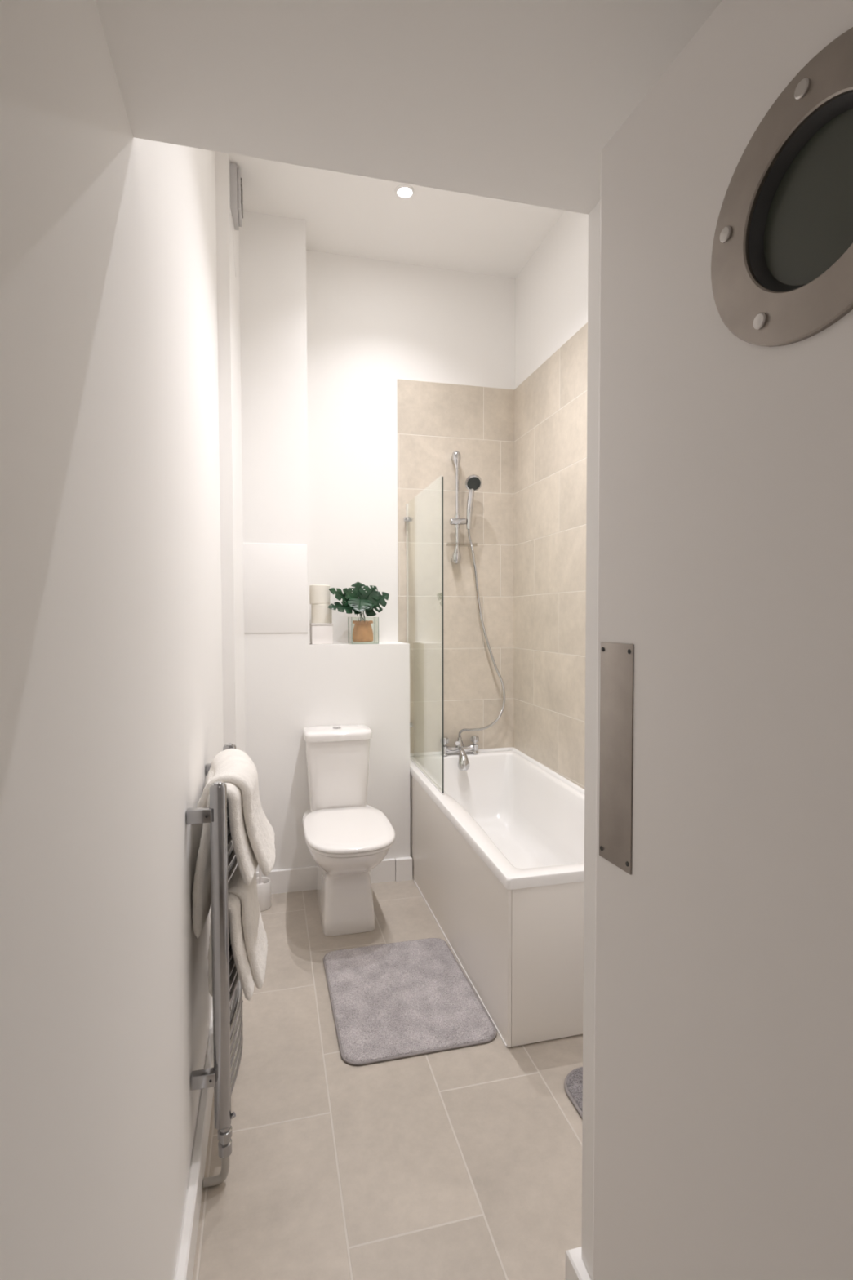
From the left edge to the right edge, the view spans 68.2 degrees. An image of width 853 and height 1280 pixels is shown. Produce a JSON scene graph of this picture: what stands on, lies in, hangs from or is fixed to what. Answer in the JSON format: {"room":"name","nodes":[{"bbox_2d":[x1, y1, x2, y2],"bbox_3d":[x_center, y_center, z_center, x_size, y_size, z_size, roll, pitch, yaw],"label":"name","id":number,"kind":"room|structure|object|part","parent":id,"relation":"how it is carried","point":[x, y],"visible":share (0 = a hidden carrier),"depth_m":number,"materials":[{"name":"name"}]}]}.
{"room":"bathroom","nodes":[
{"label":"bathroom","id":0,"kind":"room"},
{"bbox_2d":[0,0,223,1279],"bbox_3d":[-0.385,-0.361,0.468,0.130,3.450,4.520,-1,2,-14],"label":"wall","id":1,"kind":"structure","parent":0,"point":[112,722],"depth_m":0.72,"materials":[{"name":"white paint"}]},
{"bbox_2d":[173,1007,213,1279],"bbox_3d":[-0.319,1.308,0.596,0.022,0.104,4.420,-1,2,-14],"label":"baseboard","id":2,"kind":"structure","parent":1,"relation":"attached to","point":[189,1228],"depth_m":1.44,"materials":[{"name":"white paint"}]},
{"bbox_2d":[186,742,243,1187],"bbox_3d":[-0.566,0.823,1.735,0.108,0.988,0.512,-1,2,-14],"label":"towel radiator","id":3,"kind":"object","parent":1,"relation":"attached to","point":[227,988],"visible":0.67,"depth_m":1.50,"materials":[{"name":"silver metal"}]},
{"bbox_3d":[-0.495,0.759,1.512,0.039,0.835,0.033,-1,2,-14],"label":"post","id":4,"kind":"part","parent":3,"relation":"part of","materials":[{"name":"silver metal"}]},
{"bbox_3d":[-0.610,0.743,1.968,0.039,0.835,0.033,-1,2,-14],"label":"post","id":5,"kind":"part","parent":3,"relation":"part of","materials":[{"name":"silver metal"}]},
{"bbox_2d":[192,748,275,937],"bbox_3d":[-0.519,0.527,1.732,0.202,0.391,0.400,-1,2,-14],"label":"bath towel","id":6,"kind":"object","parent":3,"relation":"hanging from","point":[252,835],"visible":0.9,"depth_m":1.60,"materials":[{"name":"white fabric"}]},
{"bbox_2d":[207,864,267,1000],"bbox_3d":[-0.512,0.759,1.740,0.144,0.276,0.399,-1,2,-14],"label":"bath towel","id":7,"kind":"object","parent":3,"relation":"hanging from","point":[248,937],"visible":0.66,"depth_m":1.61,"materials":[{"name":"white fabric"}]},
{"bbox_2d":[214,151,245,752],"bbox_3d":[-0.947,-0.447,2.854,0.208,3.450,0.385,-1,2,-14],"label":"trim","id":8,"kind":"structure","parent":1,"relation":"attached to","point":[228,280],"depth_m":2.69,"materials":[{"name":"white paint"}]},
{"bbox_2d":[229,163,243,271],"bbox_3d":[-0.837,-1.843,2.781,0.052,0.389,0.176,-1,2,-14],"label":"fan","id":9,"kind":"object","parent":1,"relation":"attached to","point":[236,181],"visible":0.94,"depth_m":2.70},
{"bbox_2d":[240,177,243,218],"bbox_3d":[-0.814,-1.946,2.775,0.007,0.112,0.100,-1,2,-14],"label":"grille","id":10,"kind":"object","parent":9,"relation":"attached to","point":[242,193],"depth_m":2.74,"materials":[{"name":"grey"}]},
{"bbox_2d":[239,210,410,871],"bbox_3d":[-0.622,-0.462,3.265,1.040,3.450,0.256,-1,2,-14],"label":"wall","id":11,"kind":"structure","parent":0,"point":[289,690],"depth_m":3.12,"materials":[{"name":"white paint"}]},
{"bbox_2d":[243,542,307,633],"bbox_3d":[-0.745,-0.254,3.108,0.308,0.438,0.004,-1,2,-14],"label":"access panel","id":12,"kind":"object","parent":11,"relation":"attached to","point":[275,583],"visible":0.99,"depth_m":3.11,"materials":[{"name":"white paint"}]},
{"bbox_2d":[310,622,333,644],"bbox_3d":[-0.545,-0.033,3.272,0.112,0.108,0.114,-1,2,-14],"label":"storage box","id":13,"kind":"object","parent":11,"relation":"on","point":[320,633],"visible":0.99,"depth_m":3.22,"materials":[{"name":"white plastic"}]},
{"bbox_2d":[311,604,332,623],"bbox_3d":[-0.544,-0.136,3.267,0.106,0.098,0.106,-1,2,-14],"label":"toilet roll","id":14,"kind":"object","parent":13,"relation":"on","point":[320,613],"visible":0.98,"depth_m":3.22,"materials":[{"name":"beige paper"}]},
{"bbox_2d":[309,584,330,604],"bbox_3d":[-0.553,-0.234,3.264,0.106,0.098,0.106,-1,2,-14],"label":"toilet roll","id":15,"kind":"object","parent":14,"relation":"on","point":[318,593],"visible":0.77,"depth_m":3.22,"materials":[{"name":"beige paper"}]},
{"bbox_3d":[-0.545,-0.082,3.270,0.112,0.010,0.114,-1,2,-14],"label":"box lid","id":16,"kind":"part","parent":13,"relation":"part of","materials":[{"name":"white plastic"}]},
{"bbox_2d":[256,857,395,893],"bbox_3d":[-0.528,1.207,3.210,0.747,0.117,0.016,-1,2,-14],"label":"baseboard","id":17,"kind":"structure","parent":11,"relation":"attached to","point":[301,878],"depth_m":3.18,"materials":[{"name":"white paint"}]},
{"bbox_2d":[347,617,378,644],"bbox_3d":[-0.334,-0.051,3.324,0.143,0.140,0.143,-1,2,-14],"label":"glass vase","id":18,"kind":"object","parent":11,"relation":"on","point":[349,619],"visible":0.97,"depth_m":3.28,"materials":[{"name":"grey"}]},
{"bbox_2d":[327,582,389,641],"bbox_3d":[-0.358,-0.147,3.270,0.157,0.315,0.312,2,3,41],"label":"potted plant","id":19,"kind":"object","parent":18,"relation":"in","point":[359,599],"visible":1,"depth_m":3.28,"materials":[{"name":"green plant"}]},
{"bbox_3d":[-0.337,-0.045,3.324,0.111,0.107,0.111,-1,2,-14],"label":"pot","id":20,"kind":"part","parent":19,"relation":"part of","materials":[{"name":"ceramic"}]},
{"bbox_2d":[395,856,412,881],"bbox_3d":[-0.120,1.202,3.308,0.088,0.117,0.026,-1,2,-14],"label":"baseboard","id":21,"kind":"structure","parent":11,"relation":"attached to","point":[403,865],"depth_m":3.30,"materials":[{"name":"white paint"}]},
{"bbox_2d":[192,877,582,1279],"bbox_3d":[0.392,1.389,1.129,1.920,0.100,5.300,-1,2,-14],"label":"floor","id":22,"kind":"structure","parent":0,"point":[465,1162],"depth_m":1.64,"materials":[{"name":"beige tile"}]},
{"bbox_2d":[256,865,271,911],"bbox_3d":[-0.792,1.065,2.996,0.100,0.417,0.100,-1,2,-14],"label":"toilet brush","id":23,"kind":"object","parent":22,"relation":"on","point":[264,883],"visible":0.51,"depth_m":2.97,"materials":[{"name":"white ceramic"}]},
{"bbox_3d":[-0.792,1.010,2.994,0.029,0.307,0.029,-1,2,-14],"label":"handle","id":24,"kind":"part","parent":23,"relation":"part of","materials":[{"name":"white metal"}]},
{"bbox_2d":[302,724,395,936],"bbox_3d":[-0.366,0.860,2.864,0.384,0.836,0.737,-1,2,-14],"label":"toilet","id":25,"kind":"object","parent":22,"relation":"on","point":[347,837],"visible":1,"depth_m":2.80,"materials":[{"name":"white ceramic"}]},
{"bbox_3d":[-0.439,0.462,3.111,0.332,0.048,0.195,-1,2,-14],"label":"cistern lid","id":26,"kind":"part","parent":25,"relation":"part of","materials":[{"name":"white ceramic"}]},
{"bbox_3d":[-0.344,0.827,2.777,0.384,0.026,0.562,-1,2,-14],"label":"lid","id":27,"kind":"part","parent":25,"relation":"part of","materials":[{"name":"white plastic"}]},
{"bbox_3d":[-0.345,0.849,2.779,0.378,0.014,0.544,-1,2,-14],"label":"seat","id":28,"kind":"part","parent":25,"relation":"part of","materials":[{"name":"white plastic"}]},
{"bbox_2d":[323,937,497,1065],"bbox_3d":[-0.092,1.288,2.316,0.525,0.014,0.695,-1,2,-14],"label":"bath mat","id":29,"kind":"object","parent":22,"relation":"on","point":[391,1001],"visible":1,"depth_m":2.23,"materials":[{"name":"grey fabric"}]},
{"bbox_2d":[409,746,584,1047],"bbox_3d":[0.384,0.970,2.857,0.674,0.612,1.616,-1,2,-14],"label":"bathtub","id":30,"kind":"object","parent":22,"relation":"on","point":[498,857],"visible":0.77,"depth_m":2.42,"materials":[{"name":"white ceramic"}]},
{"bbox_2d":[403,476,444,795],"bbox_3d":[-0.024,-0.031,3.170,0.040,1.433,0.742,-1,2,-14],"label":"screen","id":31,"kind":"object","parent":30,"relation":"on","point":[406,519],"visible":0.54,"depth_m":2.84,"materials":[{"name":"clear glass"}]},
{"bbox_2d":[440,735,479,770],"bbox_3d":[0.204,0.635,3.529,0.231,0.171,0.164,-1,2,-14],"label":"mixer tap","id":32,"kind":"object","parent":30,"relation":"on","point":[463,762],"visible":0.98,"depth_m":3.56,"materials":[{"name":"silver metal"}]},
{"bbox_3d":[0.102,0.573,3.561,0.051,0.048,0.045,-1,2,-14],"label":"handle","id":33,"kind":"part","parent":32,"relation":"part of","materials":[{"name":"silver metal"}]},
{"bbox_3d":[0.197,0.663,3.513,0.066,0.116,0.135,-1,2,-14],"label":"spout","id":34,"kind":"part","parent":32,"relation":"part of","materials":[{"name":"silver metal"}]},
{"bbox_3d":[0.276,0.571,3.605,0.051,0.048,0.045,-1,2,-14],"label":"handle","id":35,"kind":"part","parent":32,"relation":"part of","materials":[{"name":"silver metal"}]},
{"bbox_3d":[0.069,0.996,2.778,0.012,0.560,1.598,-1,2,-14],"label":"panel","id":36,"kind":"part","parent":30,"relation":"part of","materials":[{"name":"white plastic"}]},
{"bbox_2d":[409,750,584,889],"bbox_3d":[0.384,0.885,2.854,0.674,0.413,1.616,-1,2,-14],"label":"tub","id":37,"kind":"object","parent":30,"relation":"in","point":[508,820],"depth_m":3.05,"materials":[{"name":"white ceramic"}]},
{"bbox_3d":[0.386,0.691,2.851,0.666,0.056,1.609,-1,2,-14],"label":"bath trim","id":38,"kind":"part","parent":30,"relation":"part of","materials":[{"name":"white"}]},
{"bbox_3d":[0.587,1.040,2.092,0.653,0.518,0.012,-1,2,-14],"label":"panel","id":39,"kind":"part","parent":30,"relation":"part of","materials":[{"name":"white plastic"}]},
{"bbox_2d":[564,1066,582,1118],"bbox_3d":[0.705,1.308,1.677,0.515,0.018,0.586,-1,2,-14],"label":"mat","id":40,"kind":"object","parent":22,"relation":"on","point":[573,1083],"visible":0.02,"depth_m":1.83,"materials":[{"name":"grey fabric"}]},
{"bbox_2d":[228,153,564,278],"bbox_3d":[0.033,-2.092,2.292,1.870,0.125,2.630,-1,2,-14],"label":"ceiling","id":41,"kind":"structure","parent":0,"point":[344,214],"depth_m":3.07,"materials":[{"name":"white paint"}]},
{"bbox_2d":[395,184,414,199],"bbox_3d":[-0.099,-2.058,2.879,0.090,0.026,0.090,-1,2,-14],"label":"recessed light","id":42,"kind":"object","parent":41,"relation":"in","point":[404,192],"visible":0.94,"depth_m":2.87,"materials":[{"name":"white"}]},
{"bbox_3d":[-0.099,-2.049,2.879,0.059,0.004,0.059,-1,2,-14],"label":"bulb","id":43,"kind":"part","parent":42,"relation":"part of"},
{"bbox_2d":[95,0,722,214],"bbox_3d":[0.298,-0.782,-0.280,0.940,0.118,2.766,-1,2,-14],"label":"ceiling","id":44,"kind":"structure","parent":0,"point":[520,101],"depth_m":0.86,"materials":[{"name":"white paint"}]},
{"bbox_2d":[306,249,515,752],"bbox_3d":[-0.266,-0.474,3.554,1.870,3.450,0.150,-1,2,-14],"label":"wall","id":45,"kind":"structure","parent":0,"point":[410,366],"depth_m":3.52,"materials":[{"name":"white paint"}]},
{"bbox_2d":[446,450,477,564],"bbox_3d":[0.201,-0.742,3.540,0.176,0.631,0.086,-1,2,-14],"label":"shower rail","id":46,"kind":"object","parent":45,"relation":"attached to","point":[455,457],"visible":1,"depth_m":3.51,"materials":[{"name":"silver metal"}]},
{"bbox_3d":[0.172,-0.744,3.517,0.019,0.550,0.019,-1,2,-14],"label":"rail","id":47,"kind":"part","parent":46,"relation":"part of","materials":[{"name":"silver metal"}]},
{"bbox_3d":[0.200,-0.538,3.553,0.176,0.016,0.062,-1,2,-14],"label":"soap dish","id":48,"kind":"part","parent":46,"relation":"part of","materials":[{"name":"clear plastic"}]},
{"bbox_2d":[457,474,505,737],"bbox_3d":[0.323,-0.181,3.549,0.276,1.468,0.098,-1,2,-14],"label":"shower","id":49,"kind":"object","parent":46,"relation":"attached to","point":[473,482],"visible":1,"depth_m":3.52,"materials":[{"name":"silver metal"}]},
{"bbox_3d":[0.244,-0.732,3.516,0.049,0.223,0.035,1,3,36],"label":"handle","id":50,"kind":"part","parent":49,"relation":"part of","materials":[{"name":"silver metal"}]},
{"bbox_2d":[513,210,588,789],"bbox_3d":[0.871,-0.440,2.557,0.153,3.450,2.640,-1,2,-14],"label":"wall","id":51,"kind":"structure","parent":0,"point":[551,289],"depth_m":3.17,"materials":[{"name":"beige tile"}]},
{"bbox_2d":[581,200,599,1279],"bbox_3d":[0.697,0.328,-0.140,0.125,2.112,2.766,-1,2,-14],"label":"wall","id":52,"kind":"structure","parent":0,"point":[593,265],"depth_m":1.16,"materials":[{"name":"white paint"}]},
{"bbox_2d":[565,1246,592,1279],"bbox_3d":[0.441,1.286,0.668,0.047,0.140,1.190,-1,2,-14],"label":"baseboard","id":53,"kind":"structure","parent":52,"relation":"attached to","point":[575,1268],"depth_m":1.21,"materials":[{"name":"white paint"}]},
{"bbox_2d":[592,0,852,1279],"bbox_3d":[0.364,0.355,0.531,0.049,1.997,0.762,-1,2,-18],"label":"door","id":54,"kind":"structure","parent":52,"relation":"in","point":[723,1091],"depth_m":0.64,"materials":[{"name":"white paint"}]},
{"bbox_3d":[0.248,0.151,0.828,0.002,0.293,0.071,-1,2,-18],"label":"push plate","id":55,"kind":"part","parent":54,"relation":"part of","materials":[{"name":"metal"}]},
{"bbox_3d":[0.347,-0.380,0.546,0.005,0.147,0.147,-1,2,-18],"label":"porthole glass","id":56,"kind":"part","parent":54,"relation":"part of","materials":[{"name":"grey glass"}]}
]}

